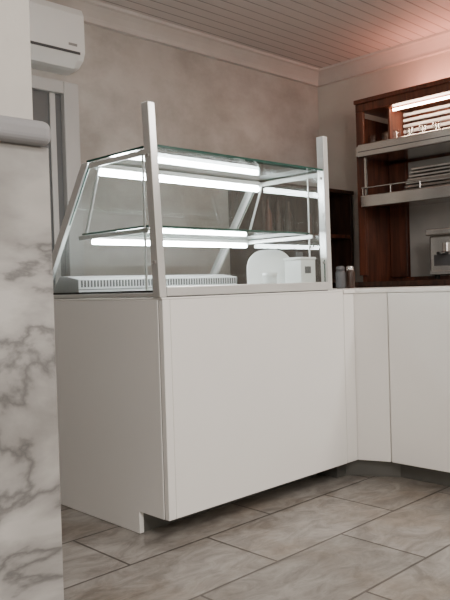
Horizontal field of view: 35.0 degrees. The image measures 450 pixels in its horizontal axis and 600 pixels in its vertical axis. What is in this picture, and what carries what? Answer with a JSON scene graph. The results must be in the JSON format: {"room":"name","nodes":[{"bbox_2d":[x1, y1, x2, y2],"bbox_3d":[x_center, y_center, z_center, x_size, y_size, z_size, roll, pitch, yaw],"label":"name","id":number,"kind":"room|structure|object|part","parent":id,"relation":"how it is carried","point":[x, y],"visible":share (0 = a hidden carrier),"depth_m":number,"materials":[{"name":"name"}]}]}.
{"room":"cafe","nodes":[
{"label":"cafe","id":0,"kind":"room"},
{"bbox_2d":[0,0,32,119],"bbox_3d":[-1.649,-1.084,0.402,3.275,1.550,0.140,-3,2,-44],"label":"wall partition","id":1,"kind":"structure","parent":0,"point":[15,51],"depth_m":1.48,"materials":[{"name":"paint"}]},
{"bbox_2d":[0,115,50,146],"bbox_3d":[-1.606,-0.285,0.406,3.285,0.050,0.222,-3,2,-44],"label":"trim","id":2,"kind":"structure","parent":1,"relation":"attached to","point":[14,130],"depth_m":1.43,"materials":[{"name":"white paint"}]},
{"bbox_2d":[0,142,63,599],"bbox_3d":[-1.589,0.340,0.422,3.288,1.200,0.175,-3,2,-44],"label":"wall partition marble","id":3,"kind":"structure","parent":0,"point":[31,558],"depth_m":1.46},
{"bbox_2d":[31,24,318,275],"bbox_3d":[-1.910,-0.519,3.867,7.890,2.800,0.100,-3,2,-44],"label":"wall","id":4,"kind":"structure","parent":0,"point":[202,103],"depth_m":5.32,"materials":[{"name":"grey paint"}]},
{"bbox_2d":[31,75,63,94],"bbox_3d":[-1.319,-1.346,4.330,0.740,0.080,0.069,-3,2,-44],"label":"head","id":5,"kind":"object","parent":4,"relation":"attached to","point":[43,84],"visible":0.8,"depth_m":4.48},
{"bbox_2d":[32,90,66,290],"bbox_3d":[-1.300,-0.228,4.366,0.740,2.158,0.029,-3,2,-44],"label":"leaf","id":6,"kind":"object","parent":4,"relation":"attached to","point":[40,100],"visible":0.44,"depth_m":4.57,"materials":[{"name":"grey paint"}]},
{"bbox_2d":[49,92,60,285],"bbox_3d":[-1.069,-0.238,4.559,0.040,2.158,0.015,-3,2,-44],"label":"bar","id":7,"kind":"object","parent":6,"relation":"attached to","point":[52,115],"visible":0.49,"depth_m":4.54,"materials":[{"name":"paint"}]},
{"bbox_2d":[29,0,84,75],"bbox_3d":[-1.254,-1.636,4.285,0.830,0.383,0.228,-3,2,-44],"label":"air conditioner","id":8,"kind":"object","parent":4,"relation":"attached to","point":[57,42],"visible":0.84,"depth_m":4.38,"materials":[{"name":"white plastic"}]},
{"bbox_2d":[61,81,84,275],"bbox_3d":[-0.982,-0.283,4.647,0.110,2.238,0.069,-3,2,-44],"label":"door frame","id":9,"kind":"structure","parent":4,"relation":"attached to","point":[70,128],"depth_m":4.60,"materials":[{"name":"paint"}]},
{"bbox_2d":[46,0,318,87],"bbox_3d":[-1.877,-1.856,3.765,7.690,0.125,0.110,-3,2,-44],"label":"trim","id":10,"kind":"structure","parent":4,"relation":"attached to","point":[95,13],"depth_m":5.32,"materials":[{"name":"paint"}]},
{"bbox_2d":[61,474,449,599],"bbox_3d":[0.626,0.906,1.332,7.890,0.100,7.250,-3,2,-44],"label":"floor","id":11,"kind":"structure","parent":0,"point":[318,537],"depth_m":2.43,"materials":[{"name":"tile"}]},
{"bbox_2d":[52,101,346,532],"bbox_3d":[-0.150,0.071,3.139,1.081,1.542,0.849,-3,2,-44],"label":"display case","id":12,"kind":"object","parent":11,"relation":"on","point":[179,397],"depth_m":2.78,"materials":[{"name":"white laminate"}]},
{"bbox_3d":[-0.661,-0.281,2.934,0.020,0.508,0.406,-3,2,-44],"label":"slant frame","id":13,"kind":"part","parent":12,"relation":"part of","materials":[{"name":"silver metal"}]},
{"bbox_3d":[-0.507,-0.015,2.793,0.019,0.016,0.759,-3,2,-44],"label":"rail","id":14,"kind":"part","parent":12,"relation":"part of","materials":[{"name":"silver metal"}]},
{"bbox_3d":[-0.512,-0.282,2.782,0.006,0.499,0.731,-3,2,-44],"label":"glass","id":15,"kind":"part","parent":12,"relation":"part of","materials":[{"name":"clear glass"}]},
{"bbox_3d":[-0.504,0.431,2.809,0.020,0.857,0.824,-3,2,-44],"label":"panel","id":16,"kind":"part","parent":12,"relation":"part of","materials":[{"name":"white laminate"}]},
{"bbox_3d":[-0.399,-0.522,2.643,0.004,0.019,0.371,-3,2,-44],"label":"rail","id":17,"kind":"part","parent":12,"relation":"part of","materials":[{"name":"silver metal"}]},
{"bbox_3d":[-0.247,-0.346,2.486,0.060,0.676,0.038,-3,2,-44],"label":"post","id":18,"kind":"part","parent":12,"relation":"part of","materials":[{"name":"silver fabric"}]},
{"bbox_2d":[92,239,246,247],"bbox_3d":[-0.214,-0.248,3.163,0.877,0.020,0.020,-3,2,-44],"label":"tube","id":19,"kind":"object","parent":12,"relation":"attached to","point":[230,243],"depth_m":3.19,"materials":[{"name":"white plastic"}]},
{"bbox_2d":[96,236,248,243],"bbox_3d":[-0.220,-0.267,3.168,0.907,0.014,0.035,-3,2,-44],"label":"tube","id":20,"kind":"object","parent":12,"relation":"attached to","point":[117,239],"depth_m":3.14,"materials":[{"name":"white plastic"}]},
{"bbox_2d":[82,225,309,239],"bbox_3d":[-0.097,-0.281,3.041,0.917,0.008,0.429,-3,2,-44],"label":"glass shelf","id":21,"kind":"object","parent":12,"relation":"attached to","point":[169,232],"depth_m":2.96,"materials":[{"name":"clear glass"}]},
{"bbox_2d":[54,290,342,300],"bbox_3d":[-0.141,-0.020,3.149,1.047,0.008,0.849,-3,2,-44],"label":"countertop","id":22,"kind":"structure","parent":12,"relation":"on","point":[190,297],"depth_m":2.76,"materials":[{"name":"white laminate"}]},
{"bbox_3d":[-0.055,-0.558,2.983,0.973,0.008,0.394,-3,2,-44],"label":"glass","id":23,"kind":"part","parent":12,"relation":"part of","materials":[{"name":"clear glass"}]},
{"bbox_3d":[0.025,-0.315,3.601,0.020,0.508,0.406,-3,2,-44],"label":"slant frame","id":24,"kind":"part","parent":12,"relation":"part of","materials":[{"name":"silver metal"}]},
{"bbox_3d":[0.100,-0.304,2.817,0.933,0.482,0.006,-3,2,-44],"label":"glass","id":25,"kind":"part","parent":12,"relation":"part of","materials":[{"name":"clear glass"}]},
{"bbox_3d":[0.116,-0.046,2.834,0.917,0.036,0.031,-3,2,-44],"label":"rail","id":26,"kind":"part","parent":12,"relation":"part of","materials":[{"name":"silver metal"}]},
{"bbox_3d":[0.173,0.368,2.873,1.010,0.775,0.022,-3,2,-44],"label":"panel","id":27,"kind":"part","parent":12,"relation":"part of","materials":[{"name":"white laminate"}]},
{"bbox_2d":[247,249,288,283],"bbox_3d":[0.204,-0.138,3.252,0.210,0.185,0.054,-2,1,0],"label":"serving tray","id":28,"kind":"object","parent":12,"relation":"on","point":[262,261],"visible":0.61,"depth_m":3.25,"materials":[{"name":"white plastic"}]},
{"bbox_2d":[262,272,277,283],"bbox_3d":[0.193,-0.079,3.062,0.068,0.077,0.068,-3,2,-44],"label":"paper cups","id":29,"kind":"object","parent":12,"relation":"on","point":[271,277],"visible":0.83,"depth_m":3.04,"materials":[{"name":"white paper"}]},
{"bbox_3d":[0.172,-0.315,3.448,0.006,0.499,0.731,-3,2,-44],"label":"glass","id":30,"kind":"part","parent":12,"relation":"part of","materials":[{"name":"clear glass"}]},
{"bbox_3d":[0.290,-0.555,3.313,0.004,0.019,0.371,-3,2,-44],"label":"rail","id":31,"kind":"part","parent":12,"relation":"part of","materials":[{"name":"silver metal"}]},
{"bbox_2d":[283,252,315,282],"bbox_3d":[0.331,-0.130,3.160,0.108,0.164,0.103,-3,2,-44],"label":"box","id":32,"kind":"object","parent":12,"relation":"on","point":[298,269],"visible":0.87,"depth_m":3.12,"materials":[{"name":"white plastic"}]},
{"bbox_3d":[0.330,-0.182,3.159,0.108,0.011,0.103,-3,2,-44],"label":"lid","id":33,"kind":"part","parent":32,"relation":"part of","materials":[{"name":"white plastic"}]},
{"bbox_3d":[0.329,-0.200,3.160,0.040,0.024,0.010,-3,2,-44],"label":"handle","id":34,"kind":"part","parent":32,"relation":"part of","materials":[{"name":"grey plastic"}]},
{"bbox_3d":[0.439,-0.380,3.153,0.042,0.676,0.038,-3,2,-44],"label":"post","id":35,"kind":"part","parent":12,"relation":"part of","materials":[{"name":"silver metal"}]},
{"bbox_2d":[226,181,353,287],"bbox_3d":[0.589,-0.080,5.948,1.180,1.689,0.385,-3,2,-44],"label":"shelf unit","id":36,"kind":"object","parent":11,"relation":"on","point":[340,201],"visible":0.17,"depth_m":5.93,"materials":[{"name":"brown wood"}]},
{"bbox_2d":[265,199,292,231],"bbox_3d":[0.409,-0.674,5.747,0.330,0.246,0.068,-3,2,-44],"label":"bottles","id":37,"kind":"object","parent":36,"relation":"on","point":[288,223],"depth_m":5.74,"materials":[{"name":"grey glass"}]},
{"bbox_3d":[0.580,-0.529,5.949,1.100,0.030,0.335,-3,2,-44],"label":"shelf","id":38,"kind":"part","parent":36,"relation":"part of","materials":[{"name":"brown wood"}]},
{"bbox_2d":[310,204,318,233],"bbox_3d":[0.731,-0.686,6.060,0.112,0.247,0.068,-3,2,-44],"label":"bottles","id":39,"kind":"object","parent":36,"relation":"on","point":[315,218],"depth_m":6.09,"materials":[{"name":"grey glass"}]},
{"bbox_2d":[310,214,311,232],"bbox_3d":[0.698,-0.683,6.028,0.068,0.265,0.068,-3,2,-44],"label":"bottle","id":40,"kind":"object","parent":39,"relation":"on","point":[310,214],"depth_m":6.01,"materials":[{"name":"brown glass"}]},
{"bbox_2d":[280,286,449,485],"bbox_3d":[1.459,0.367,2.811,0.738,0.866,3.200,-3,2,-44],"label":"counter","id":41,"kind":"object","parent":11,"relation":"on","point":[397,339],"depth_m":3.19,"materials":[{"name":"white laminate"}]},
{"bbox_2d":[336,266,345,288],"bbox_3d":[0.616,-0.121,3.809,0.052,0.120,0.052,-3,2,-44],"label":"storage jar","id":42,"kind":"object","parent":41,"relation":"on","point":[340,273],"visible":1,"depth_m":3.79,"materials":[{"name":"grey glass"}]},
{"bbox_3d":[0.615,-0.169,3.808,0.045,0.024,0.045,-3,2,-44],"label":"jar lid","id":43,"kind":"part","parent":42,"relation":"part of","materials":[{"name":"grey plastic"}]},
{"bbox_2d":[346,266,354,287],"bbox_3d":[0.673,-0.123,3.836,0.048,0.120,0.048,-3,2,-44],"label":"storage jar","id":44,"kind":"object","parent":41,"relation":"on","point":[350,274],"visible":0.94,"depth_m":3.82,"materials":[{"name":"brown glass"}]},
{"bbox_3d":[0.672,-0.171,3.835,0.041,0.024,0.041,-3,2,-44],"label":"jar lid","id":45,"kind":"part","parent":44,"relation":"part of","materials":[{"name":"silver metal"}]},
{"bbox_3d":[0.568,0.354,3.251,0.076,0.764,0.012,-3,2,-44],"label":"filler panel","id":46,"kind":"part","parent":41,"relation":"part of","materials":[{"name":"white laminate"}]},
{"bbox_2d":[280,286,449,294],"bbox_3d":[1.447,-0.056,2.802,0.738,0.018,3.200,-3,2,-44],"label":"countertop","id":47,"kind":"structure","parent":41,"relation":"on","point":[419,288],"depth_m":3.21,"materials":[{"name":"white laminate"}]},
{"bbox_3d":[0.671,0.351,3.253,0.152,0.764,0.013,-1,1,23],"label":"diagonal panel","id":48,"kind":"part","parent":41,"relation":"part of","materials":[{"name":"white laminate"}]},
{"bbox_3d":[1.038,0.347,2.915,0.016,0.764,0.837,-3,2,-44],"label":"panel","id":49,"kind":"part","parent":41,"relation":"part of","materials":[{"name":"white laminate"}]},
{"bbox_2d":[353,77,449,287],"bbox_3d":[1.933,-0.425,5.019,0.575,2.334,2.175,-3,2,-44],"label":"bar cabinet","id":50,"kind":"object","parent":11,"relation":"on","point":[393,220],"visible":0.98,"depth_m":5.64,"materials":[{"name":"brown wood"}]},
{"bbox_3d":[1.434,-0.654,5.875,0.039,0.930,0.155,-3,2,-44],"label":"post","id":51,"kind":"part","parent":50,"relation":"part of","materials":[{"name":"brown wood"}]},
{"bbox_3d":[1.938,-1.575,5.035,0.465,0.035,2.175,-3,2,-44],"label":"moulding","id":52,"kind":"part","parent":50,"relation":"part of","materials":[{"name":"brown wood"}]},
{"bbox_2d":[356,142,449,162],"bbox_3d":[1.917,-1.172,5.019,0.485,0.080,2.068,-3,2,-44],"label":"shelf","id":53,"kind":"object","parent":50,"relation":"attached to","point":[374,152],"depth_m":5.47,"materials":[{"name":"grey wood"}]},
{"bbox_3d":[1.776,-0.879,4.853,0.012,0.012,2.030,-3,2,-44],"label":"gallery rail","id":54,"kind":"part","parent":50,"relation":"part of","materials":[{"name":"silver metal"}]},
{"bbox_2d":[373,197,449,208],"bbox_3d":[1.932,-0.777,5.010,0.425,0.050,2.038,-3,2,-44],"label":"shelf","id":55,"kind":"object","parent":50,"relation":"attached to","point":[381,202],"depth_m":5.42,"materials":[{"name":"silver metal"}]},
{"bbox_2d":[405,162,449,189],"bbox_3d":[1.755,-0.903,5.210,0.260,0.202,0.910,-3,2,-44],"label":"trays","id":56,"kind":"object","parent":50,"relation":"on","point":[441,169],"visible":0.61,"depth_m":5.28,"materials":[{"name":"silver metal"}]},
{"bbox_2d":[406,177,449,184],"bbox_3d":[1.758,-0.890,5.208,0.260,0.020,0.844,-3,2,-44],"label":"tray","id":57,"kind":"object","parent":56,"relation":"on","point":[446,180],"depth_m":5.28,"materials":[{"name":"silver metal"}]},
{"bbox_2d":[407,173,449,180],"bbox_3d":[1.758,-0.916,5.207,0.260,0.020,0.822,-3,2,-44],"label":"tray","id":58,"kind":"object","parent":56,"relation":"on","point":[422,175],"depth_m":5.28,"materials":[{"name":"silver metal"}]},
{"bbox_2d":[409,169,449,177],"bbox_3d":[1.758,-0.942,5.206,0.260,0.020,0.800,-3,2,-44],"label":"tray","id":59,"kind":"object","parent":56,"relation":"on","point":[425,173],"depth_m":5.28,"materials":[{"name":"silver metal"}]},
{"bbox_2d":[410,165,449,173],"bbox_3d":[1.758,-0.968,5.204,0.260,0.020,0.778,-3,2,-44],"label":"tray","id":60,"kind":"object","parent":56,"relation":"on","point":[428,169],"depth_m":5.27,"materials":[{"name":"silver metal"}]},
{"bbox_2d":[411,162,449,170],"bbox_3d":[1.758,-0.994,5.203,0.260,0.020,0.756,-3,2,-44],"label":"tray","id":61,"kind":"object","parent":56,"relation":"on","point":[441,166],"depth_m":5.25,"materials":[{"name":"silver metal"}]},
{"bbox_2d":[425,227,449,278],"bbox_3d":[1.777,-0.339,5.079,0.530,0.368,0.640,-3,2,-44],"label":"coffee machine","id":62,"kind":"object","parent":50,"relation":"on","point":[440,237],"visible":1,"depth_m":5.15,"materials":[{"name":"silver metal"}]},
{"bbox_2d":[430,270,449,274],"bbox_3d":[1.681,-0.198,4.985,0.070,0.030,0.520,-3,2,-44],"label":"drip tray","id":63,"kind":"object","parent":62,"relation":"on","point":[433,272],"depth_m":5.09,"materials":[{"name":"silver metal"}]},
{"bbox_3d":[1.702,-0.289,5.006,0.004,0.080,0.520,-3,2,-44],"label":"machine panel","id":64,"kind":"part","parent":62,"relation":"part of","materials":[{"name":"grey plastic"}]},
{"bbox_2d":[96,0,449,68],"bbox_3d":[0.539,-1.992,1.276,7.890,0.100,7.250,-3,2,-44],"label":"ceiling","id":65,"kind":"structure","parent":0,"point":[319,34],"depth_m":5.19,"materials":[{"name":"white wood"}]},
{"bbox_2d":[318,51,449,287],"bbox_3d":[3.372,-0.680,4.018,0.100,2.800,7.050,-3,2,-44],"label":"wall","id":66,"kind":"structure","parent":0,"point":[336,108],"depth_m":6.24,"materials":[{"name":"beige paint"}]},
{"bbox_2d":[318,29,449,86],"bbox_3d":[3.257,-2.013,3.919,0.110,0.125,7.049,-3,2,-44],"label":"trim","id":67,"kind":"structure","parent":66,"relation":"attached to","point":[434,44],"depth_m":5.89,"materials":[{"name":"paint"}]},
{"bbox_2d":[408,156,449,276],"bbox_3d":[2.158,-0.661,5.153,0.007,0.930,1.870,-3,2,-44],"label":"backsplash","id":68,"kind":"structure","parent":66,"relation":"attached to","point":[431,216],"depth_m":5.73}
]}

